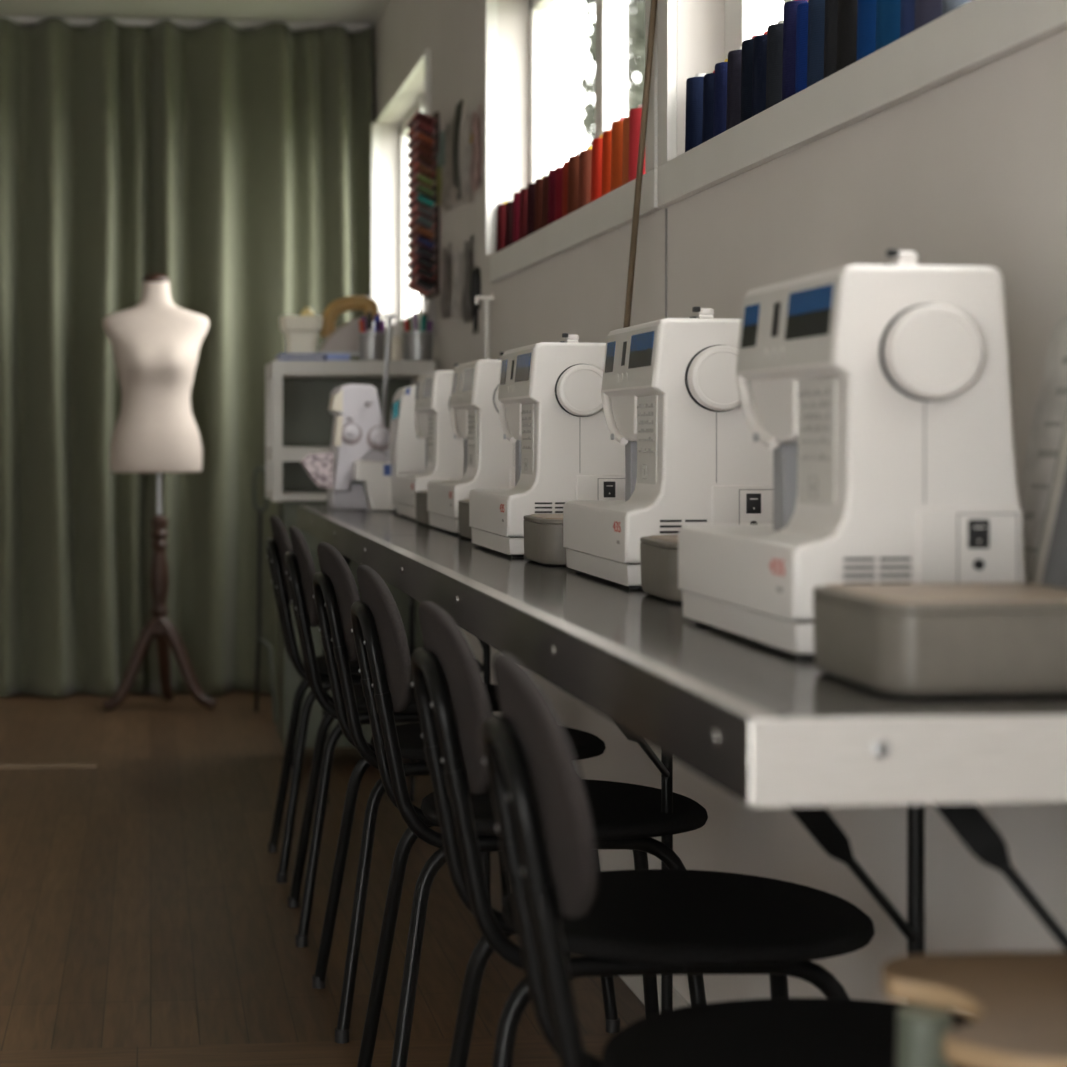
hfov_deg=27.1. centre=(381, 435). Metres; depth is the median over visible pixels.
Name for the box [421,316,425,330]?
marker
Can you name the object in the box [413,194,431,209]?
thread spool
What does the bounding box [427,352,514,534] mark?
sewing machine
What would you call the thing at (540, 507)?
vent
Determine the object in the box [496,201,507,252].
thread cone
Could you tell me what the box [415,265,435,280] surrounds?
thread spool
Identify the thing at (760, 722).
worktable
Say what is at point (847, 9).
thread cone
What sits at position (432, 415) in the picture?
sewing machine
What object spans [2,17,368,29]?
track
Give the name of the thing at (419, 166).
thread spool
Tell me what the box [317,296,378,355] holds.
iron
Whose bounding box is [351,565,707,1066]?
chair
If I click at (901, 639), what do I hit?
case
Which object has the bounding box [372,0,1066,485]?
wall
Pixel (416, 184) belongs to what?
thread spool
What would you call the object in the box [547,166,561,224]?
thread cone
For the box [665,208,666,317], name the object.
trim
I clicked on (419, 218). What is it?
thread spool
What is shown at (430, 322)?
marker
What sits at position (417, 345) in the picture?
pen cup
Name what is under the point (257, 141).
curtain
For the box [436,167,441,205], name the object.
paper strip
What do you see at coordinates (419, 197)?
thread spool
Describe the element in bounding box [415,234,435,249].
thread spool
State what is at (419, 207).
thread spool
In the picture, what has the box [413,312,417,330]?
marker
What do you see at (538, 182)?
thread cone
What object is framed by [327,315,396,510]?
overlocker
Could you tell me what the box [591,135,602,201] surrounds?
thread cone
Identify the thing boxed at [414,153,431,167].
thread spool
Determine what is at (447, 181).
paper
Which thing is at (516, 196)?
thread cone
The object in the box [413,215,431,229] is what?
thread spool
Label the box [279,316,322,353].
tub
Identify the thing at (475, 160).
paper
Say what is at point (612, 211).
window
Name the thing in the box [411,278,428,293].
thread spool
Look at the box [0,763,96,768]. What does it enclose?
trim
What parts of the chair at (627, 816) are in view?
backrest, leg, frame, leg, seat, leg, leg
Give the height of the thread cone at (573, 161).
0.125 m
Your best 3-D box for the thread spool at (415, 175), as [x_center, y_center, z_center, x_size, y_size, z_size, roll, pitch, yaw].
[0.119,-0.725,6.256,0.062,0.047,0.023,0,0,-6]
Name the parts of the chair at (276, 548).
backrest, leg, frame, leg, seat, leg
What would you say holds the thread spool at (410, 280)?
on the rack
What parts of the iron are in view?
handle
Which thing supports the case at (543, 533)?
on the worktable at (760, 722)
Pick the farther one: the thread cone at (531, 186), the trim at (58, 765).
the trim at (58, 765)
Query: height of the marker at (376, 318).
0.118 m
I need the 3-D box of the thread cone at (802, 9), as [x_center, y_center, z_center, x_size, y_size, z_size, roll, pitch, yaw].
[0.549,-0.490,2.783,0.052,0.125,0.052,0,0,-12]
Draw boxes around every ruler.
[453,100,462,200]
[1018,315,1066,582]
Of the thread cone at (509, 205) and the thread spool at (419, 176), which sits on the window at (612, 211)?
the thread cone at (509, 205)
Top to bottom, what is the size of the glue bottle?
0.102 m
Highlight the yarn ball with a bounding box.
[300,307,314,315]
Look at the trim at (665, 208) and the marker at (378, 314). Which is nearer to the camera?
the trim at (665, 208)
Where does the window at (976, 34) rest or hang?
in the wall at (970, 169)
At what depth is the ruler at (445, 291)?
6.07 m
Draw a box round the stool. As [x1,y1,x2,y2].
[882,951,1066,1066]
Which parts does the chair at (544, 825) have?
frame, backrest, seat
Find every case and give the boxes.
[416,490,429,524]
[458,499,473,538]
[523,514,566,565]
[640,535,682,602]
[813,583,1066,696]
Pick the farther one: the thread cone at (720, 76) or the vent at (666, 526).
the thread cone at (720, 76)
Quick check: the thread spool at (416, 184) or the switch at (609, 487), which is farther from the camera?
the thread spool at (416, 184)
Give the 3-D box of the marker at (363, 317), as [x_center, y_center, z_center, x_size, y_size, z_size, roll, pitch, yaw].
[-0.048,-0.278,6.198,0.022,0.118,0.013,0,0,30]
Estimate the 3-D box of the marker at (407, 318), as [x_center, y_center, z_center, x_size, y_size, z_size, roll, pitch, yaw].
[0.079,-0.278,6.221,0.022,0.118,0.013,0,0,30]
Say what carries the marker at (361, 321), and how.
in the pen cup at (371, 344)
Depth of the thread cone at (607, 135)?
3.96 m
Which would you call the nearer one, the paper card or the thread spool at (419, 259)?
the paper card
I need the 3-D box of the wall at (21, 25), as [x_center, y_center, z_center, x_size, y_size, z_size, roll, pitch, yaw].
[-1.732,-0.288,8.083,3.645,2.436,0.120,0,0,-6]
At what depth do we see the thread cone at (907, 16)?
2.39 m
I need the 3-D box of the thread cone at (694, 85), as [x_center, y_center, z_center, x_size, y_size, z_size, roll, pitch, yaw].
[0.488,-0.490,3.359,0.052,0.125,0.052,0,0,-24]
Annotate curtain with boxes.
[0,17,142,696]
[143,20,372,695]
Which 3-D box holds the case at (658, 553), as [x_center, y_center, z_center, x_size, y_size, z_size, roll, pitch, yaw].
[0.413,0.147,2.454,0.224,0.066,0.190,0,0,-6]
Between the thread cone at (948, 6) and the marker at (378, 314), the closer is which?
the thread cone at (948, 6)
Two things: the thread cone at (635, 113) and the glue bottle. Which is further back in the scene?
the glue bottle
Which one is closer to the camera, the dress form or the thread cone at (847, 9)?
the thread cone at (847, 9)
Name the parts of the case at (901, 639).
lid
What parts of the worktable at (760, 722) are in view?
leg, edge trim, trim, leg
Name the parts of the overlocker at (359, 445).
label plate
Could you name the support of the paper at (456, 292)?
attached to the wall at (970, 169)
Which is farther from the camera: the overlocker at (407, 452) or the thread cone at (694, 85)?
the overlocker at (407, 452)
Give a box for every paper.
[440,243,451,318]
[443,117,453,210]
[451,249,462,319]
[461,108,472,206]
[462,235,473,323]
[470,104,481,192]
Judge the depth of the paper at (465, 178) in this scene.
5.67 m
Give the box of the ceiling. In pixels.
[0,0,387,31]
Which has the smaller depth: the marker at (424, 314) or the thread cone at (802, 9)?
the thread cone at (802, 9)
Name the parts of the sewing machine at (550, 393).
threading lever, control panel, power plate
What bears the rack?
attached to the wall at (970, 169)
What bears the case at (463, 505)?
on the worktable at (760, 722)
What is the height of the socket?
0.009 m
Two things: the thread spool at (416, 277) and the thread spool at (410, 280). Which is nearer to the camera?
the thread spool at (416, 277)
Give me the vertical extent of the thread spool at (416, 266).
0.047 m
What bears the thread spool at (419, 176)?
on the rack
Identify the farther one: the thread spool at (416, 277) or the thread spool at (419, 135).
the thread spool at (416, 277)
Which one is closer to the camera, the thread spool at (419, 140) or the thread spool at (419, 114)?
the thread spool at (419, 114)
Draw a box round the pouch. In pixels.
[300,452,333,488]
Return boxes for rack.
[423,112,438,300]
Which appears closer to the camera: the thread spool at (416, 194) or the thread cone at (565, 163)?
the thread cone at (565, 163)
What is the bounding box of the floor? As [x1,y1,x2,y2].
[0,690,645,1066]
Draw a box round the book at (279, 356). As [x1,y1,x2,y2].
[276,354,323,359]
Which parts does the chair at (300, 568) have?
backrest, leg, frame, leg, seat, leg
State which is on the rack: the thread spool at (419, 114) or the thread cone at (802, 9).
the thread spool at (419, 114)
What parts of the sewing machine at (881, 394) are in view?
threading lever, control panel, power plate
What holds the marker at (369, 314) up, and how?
in the pen cup at (371, 344)
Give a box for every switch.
[604,482,614,496]
[746,493,760,513]
[968,519,988,548]
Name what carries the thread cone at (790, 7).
on the window at (976, 34)
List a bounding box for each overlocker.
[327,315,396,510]
[389,386,425,507]
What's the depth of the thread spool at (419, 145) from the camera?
6.22 m
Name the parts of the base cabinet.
door, door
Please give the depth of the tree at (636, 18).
15.22 m
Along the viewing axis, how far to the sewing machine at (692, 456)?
2.58 m
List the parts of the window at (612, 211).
frame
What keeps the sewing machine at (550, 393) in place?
on the worktable at (760, 722)
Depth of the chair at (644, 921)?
2.17 m
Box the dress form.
[103,273,215,710]
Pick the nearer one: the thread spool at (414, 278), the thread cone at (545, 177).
the thread cone at (545, 177)
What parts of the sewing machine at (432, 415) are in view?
threading lever, control panel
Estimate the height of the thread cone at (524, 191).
0.125 m
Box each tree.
[575,0,644,146]
[775,0,792,23]
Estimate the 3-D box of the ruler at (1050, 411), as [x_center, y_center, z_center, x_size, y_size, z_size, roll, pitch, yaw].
[0.587,0.036,1.864,0.066,0.286,0.225,0,0,-6]
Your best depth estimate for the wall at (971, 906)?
2.49 m
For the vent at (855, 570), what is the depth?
1.77 m
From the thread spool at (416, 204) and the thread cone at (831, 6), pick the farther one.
the thread spool at (416, 204)
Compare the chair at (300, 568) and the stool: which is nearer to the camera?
the stool
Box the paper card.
[437,124,448,167]
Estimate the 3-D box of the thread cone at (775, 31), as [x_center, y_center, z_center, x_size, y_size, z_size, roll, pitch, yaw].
[0.535,-0.488,2.915,0.052,0.122,0.052,0,0,-13]
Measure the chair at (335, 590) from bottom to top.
0.758 m
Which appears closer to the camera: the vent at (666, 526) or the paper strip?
the vent at (666, 526)
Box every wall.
[21,25,354,32]
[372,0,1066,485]
[459,627,1066,1016]
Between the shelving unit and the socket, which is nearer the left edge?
the shelving unit
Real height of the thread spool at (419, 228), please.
0.047 m
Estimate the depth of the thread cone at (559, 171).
4.43 m
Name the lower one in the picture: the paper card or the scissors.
the scissors
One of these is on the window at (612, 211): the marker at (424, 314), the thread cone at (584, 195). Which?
the thread cone at (584, 195)
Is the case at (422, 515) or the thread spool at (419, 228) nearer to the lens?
the case at (422, 515)
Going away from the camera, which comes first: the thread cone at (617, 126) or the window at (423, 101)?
the thread cone at (617, 126)
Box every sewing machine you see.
[395,364,463,519]
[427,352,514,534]
[469,333,624,556]
[563,306,772,588]
[678,249,1026,656]
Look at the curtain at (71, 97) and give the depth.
7.86 m
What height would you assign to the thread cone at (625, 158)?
0.131 m
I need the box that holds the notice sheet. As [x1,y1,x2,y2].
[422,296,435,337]
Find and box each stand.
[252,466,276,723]
[475,292,493,359]
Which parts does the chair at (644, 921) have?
backrest, frame, leg, leg, seat, leg, leg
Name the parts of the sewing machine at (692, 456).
threading lever, control panel, power plate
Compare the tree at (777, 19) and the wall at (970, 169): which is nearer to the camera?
the wall at (970, 169)
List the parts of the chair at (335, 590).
backrest, leg, frame, leg, seat, leg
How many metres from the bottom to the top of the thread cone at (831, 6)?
0.125 m
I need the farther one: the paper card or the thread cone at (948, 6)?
the paper card
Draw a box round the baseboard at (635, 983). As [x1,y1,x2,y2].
[619,975,690,1012]
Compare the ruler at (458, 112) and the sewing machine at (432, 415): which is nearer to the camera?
the sewing machine at (432, 415)
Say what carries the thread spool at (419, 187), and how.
on the rack
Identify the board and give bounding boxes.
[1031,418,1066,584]
[1041,466,1066,588]
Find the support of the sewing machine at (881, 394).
on the worktable at (760, 722)
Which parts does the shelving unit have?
post, post, shelf, shelf, shelf, panel, post, post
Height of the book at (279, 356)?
0.019 m
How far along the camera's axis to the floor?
4.29 m
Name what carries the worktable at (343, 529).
on the floor
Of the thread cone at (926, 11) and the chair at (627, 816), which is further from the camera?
the chair at (627, 816)
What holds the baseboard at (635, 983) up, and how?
attached to the wall at (970, 169)
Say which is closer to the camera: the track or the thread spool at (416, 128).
the thread spool at (416, 128)
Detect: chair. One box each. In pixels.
[266,515,482,882]
[285,526,509,947]
[312,542,619,1043]
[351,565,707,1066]
[411,601,874,1066]
[482,653,973,1066]
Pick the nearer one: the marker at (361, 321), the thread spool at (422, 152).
the marker at (361, 321)
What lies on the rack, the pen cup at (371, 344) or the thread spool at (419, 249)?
the thread spool at (419, 249)
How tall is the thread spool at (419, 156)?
0.047 m
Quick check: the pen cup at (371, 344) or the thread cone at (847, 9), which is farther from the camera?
the pen cup at (371, 344)
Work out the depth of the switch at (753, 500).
2.58 m
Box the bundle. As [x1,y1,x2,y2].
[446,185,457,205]
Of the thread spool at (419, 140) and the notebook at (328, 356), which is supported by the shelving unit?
the notebook at (328, 356)
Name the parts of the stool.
leg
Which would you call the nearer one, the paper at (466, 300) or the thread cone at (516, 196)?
the thread cone at (516, 196)
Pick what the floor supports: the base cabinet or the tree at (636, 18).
the base cabinet
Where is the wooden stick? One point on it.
(653, 9)
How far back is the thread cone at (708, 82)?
3.25 m
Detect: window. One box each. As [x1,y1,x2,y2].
[371,50,429,345]
[485,0,663,282]
[658,0,1066,206]
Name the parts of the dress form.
leg, turned post, rod, leg, leg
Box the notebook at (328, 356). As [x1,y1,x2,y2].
[324,353,349,359]
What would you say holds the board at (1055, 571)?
on the worktable at (760, 722)
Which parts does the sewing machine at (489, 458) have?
threading lever, control panel, power plate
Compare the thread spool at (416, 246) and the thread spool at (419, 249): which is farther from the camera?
the thread spool at (416, 246)
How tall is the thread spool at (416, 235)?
0.047 m
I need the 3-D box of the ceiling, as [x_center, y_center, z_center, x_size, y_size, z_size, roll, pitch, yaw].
[-1.294,-1.556,3.338,3.765,0.100,9.650,0,0,-6]
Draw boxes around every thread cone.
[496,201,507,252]
[505,199,512,247]
[512,191,519,243]
[519,186,527,239]
[527,181,534,235]
[534,176,542,231]
[542,175,547,227]
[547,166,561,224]
[554,166,562,221]
[562,161,567,217]
[567,153,578,214]
[578,147,591,208]
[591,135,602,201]
[601,127,611,196]
[611,117,625,190]
[622,117,628,185]
[628,104,645,181]
[685,73,705,151]
[702,70,714,142]
[713,59,727,136]
[726,46,741,129]
[740,35,758,122]
[752,32,766,116]
[766,20,782,108]
[782,0,807,100]
[795,2,807,93]
[807,0,824,86]
[824,0,837,77]
[837,0,857,71]
[856,0,875,60]
[876,0,900,50]
[900,0,914,37]
[915,0,941,29]
[942,0,970,15]
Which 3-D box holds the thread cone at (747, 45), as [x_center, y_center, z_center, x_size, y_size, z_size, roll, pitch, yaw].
[0.521,-0.490,3.039,0.052,0.125,0.052,0,0,-17]
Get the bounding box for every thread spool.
[407,280,424,295]
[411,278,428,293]
[412,277,429,292]
[413,113,431,126]
[413,122,431,137]
[413,132,431,147]
[413,144,431,157]
[413,163,431,178]
[413,175,431,188]
[413,184,431,198]
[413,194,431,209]
[413,204,431,219]
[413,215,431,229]
[413,225,431,240]
[413,235,431,250]
[413,246,431,260]
[413,256,431,271]
[413,266,431,281]
[413,277,431,291]
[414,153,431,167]
[415,109,435,125]
[415,120,435,135]
[415,130,435,146]
[415,141,435,156]
[415,151,435,166]
[415,161,435,177]
[415,172,435,187]
[415,182,435,197]
[415,192,435,208]
[415,203,435,218]
[415,213,435,229]
[415,223,435,239]
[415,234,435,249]
[415,244,435,260]
[415,255,435,270]
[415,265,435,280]
[415,275,435,291]
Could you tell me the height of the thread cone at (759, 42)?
0.119 m
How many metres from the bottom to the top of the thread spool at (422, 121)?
0.047 m
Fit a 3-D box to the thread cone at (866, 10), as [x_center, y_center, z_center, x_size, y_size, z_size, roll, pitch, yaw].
[0.573,-0.490,2.535,0.052,0.125,0.052,0,0,28]
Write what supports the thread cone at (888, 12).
on the window at (976, 34)
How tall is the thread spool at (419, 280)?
0.047 m
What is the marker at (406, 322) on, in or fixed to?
in the pen cup at (417, 345)
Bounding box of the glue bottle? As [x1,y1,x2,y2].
[391,324,400,360]
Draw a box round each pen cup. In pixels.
[358,332,385,359]
[402,331,433,360]
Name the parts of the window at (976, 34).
frame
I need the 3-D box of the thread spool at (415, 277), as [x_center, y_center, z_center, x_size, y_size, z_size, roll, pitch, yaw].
[0.116,-0.432,6.287,0.062,0.047,0.023,0,0,-6]
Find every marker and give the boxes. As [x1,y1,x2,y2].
[359,319,364,332]
[361,316,366,331]
[367,312,371,331]
[374,315,378,331]
[377,313,380,331]
[380,319,384,332]
[404,320,408,330]
[406,317,411,330]
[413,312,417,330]
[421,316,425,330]
[423,313,427,330]
[427,320,432,330]
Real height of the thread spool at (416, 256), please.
0.047 m
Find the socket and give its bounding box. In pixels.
[973,559,984,569]
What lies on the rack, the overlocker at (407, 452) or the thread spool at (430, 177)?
the thread spool at (430, 177)
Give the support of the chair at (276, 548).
on the floor
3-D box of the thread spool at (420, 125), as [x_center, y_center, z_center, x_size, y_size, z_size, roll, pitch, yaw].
[0.123,-0.871,6.226,0.062,0.047,0.023,0,0,-6]
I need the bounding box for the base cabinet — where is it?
[277,501,425,767]
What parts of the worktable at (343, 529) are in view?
leg, edge trim, leg, leg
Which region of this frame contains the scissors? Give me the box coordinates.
[471,267,480,334]
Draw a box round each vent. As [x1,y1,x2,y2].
[535,502,564,512]
[660,520,706,532]
[843,558,910,583]
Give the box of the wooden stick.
[623,0,657,327]
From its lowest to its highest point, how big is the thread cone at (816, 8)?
0.128 m
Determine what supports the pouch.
hanging from the overlocker at (359, 445)
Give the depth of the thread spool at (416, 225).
6.25 m
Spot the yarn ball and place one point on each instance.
(306, 311)
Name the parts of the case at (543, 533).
lid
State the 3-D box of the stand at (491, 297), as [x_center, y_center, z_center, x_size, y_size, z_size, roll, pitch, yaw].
[0.235,-0.075,5.059,0.044,0.510,0.028,0,0,-6]
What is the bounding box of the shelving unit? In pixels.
[265,360,435,501]
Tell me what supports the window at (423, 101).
in the wall at (970, 169)
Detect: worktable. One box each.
[297,505,490,903]
[361,535,1066,1011]
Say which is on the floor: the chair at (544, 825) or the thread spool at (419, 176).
the chair at (544, 825)
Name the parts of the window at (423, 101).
frame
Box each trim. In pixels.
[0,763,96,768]
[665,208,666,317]
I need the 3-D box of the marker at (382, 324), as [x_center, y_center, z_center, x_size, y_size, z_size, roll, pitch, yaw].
[-0.001,-0.273,6.177,0.022,0.108,0.013,0,0,-5]
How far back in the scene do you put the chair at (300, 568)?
4.08 m
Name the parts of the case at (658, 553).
lid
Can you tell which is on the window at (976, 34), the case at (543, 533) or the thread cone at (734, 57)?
the thread cone at (734, 57)

